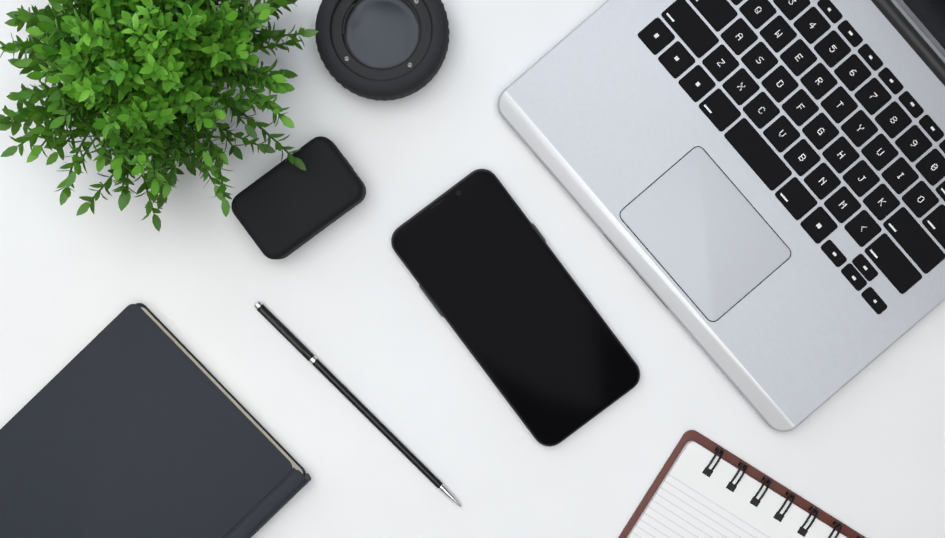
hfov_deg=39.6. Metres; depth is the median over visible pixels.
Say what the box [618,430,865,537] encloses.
notepad
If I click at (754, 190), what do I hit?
laptop
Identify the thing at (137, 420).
notebook
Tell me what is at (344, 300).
desk
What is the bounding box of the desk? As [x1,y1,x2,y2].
[0,0,944,537]
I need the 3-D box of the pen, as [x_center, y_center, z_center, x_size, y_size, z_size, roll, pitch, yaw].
[-0.069,0.083,0.799,0.176,0.007,0.005,45,91,-1]
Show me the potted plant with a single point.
(153, 78)
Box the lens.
[315,0,449,100]
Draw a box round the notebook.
[0,303,310,537]
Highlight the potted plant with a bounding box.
[0,0,318,230]
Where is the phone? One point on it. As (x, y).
(508, 299)
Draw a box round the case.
[231,136,365,259]
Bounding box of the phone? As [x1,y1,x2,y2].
[391,169,639,446]
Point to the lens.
(383, 50)
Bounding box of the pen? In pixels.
[254,301,460,506]
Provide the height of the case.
0.024 m
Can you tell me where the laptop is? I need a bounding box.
[497,0,944,431]

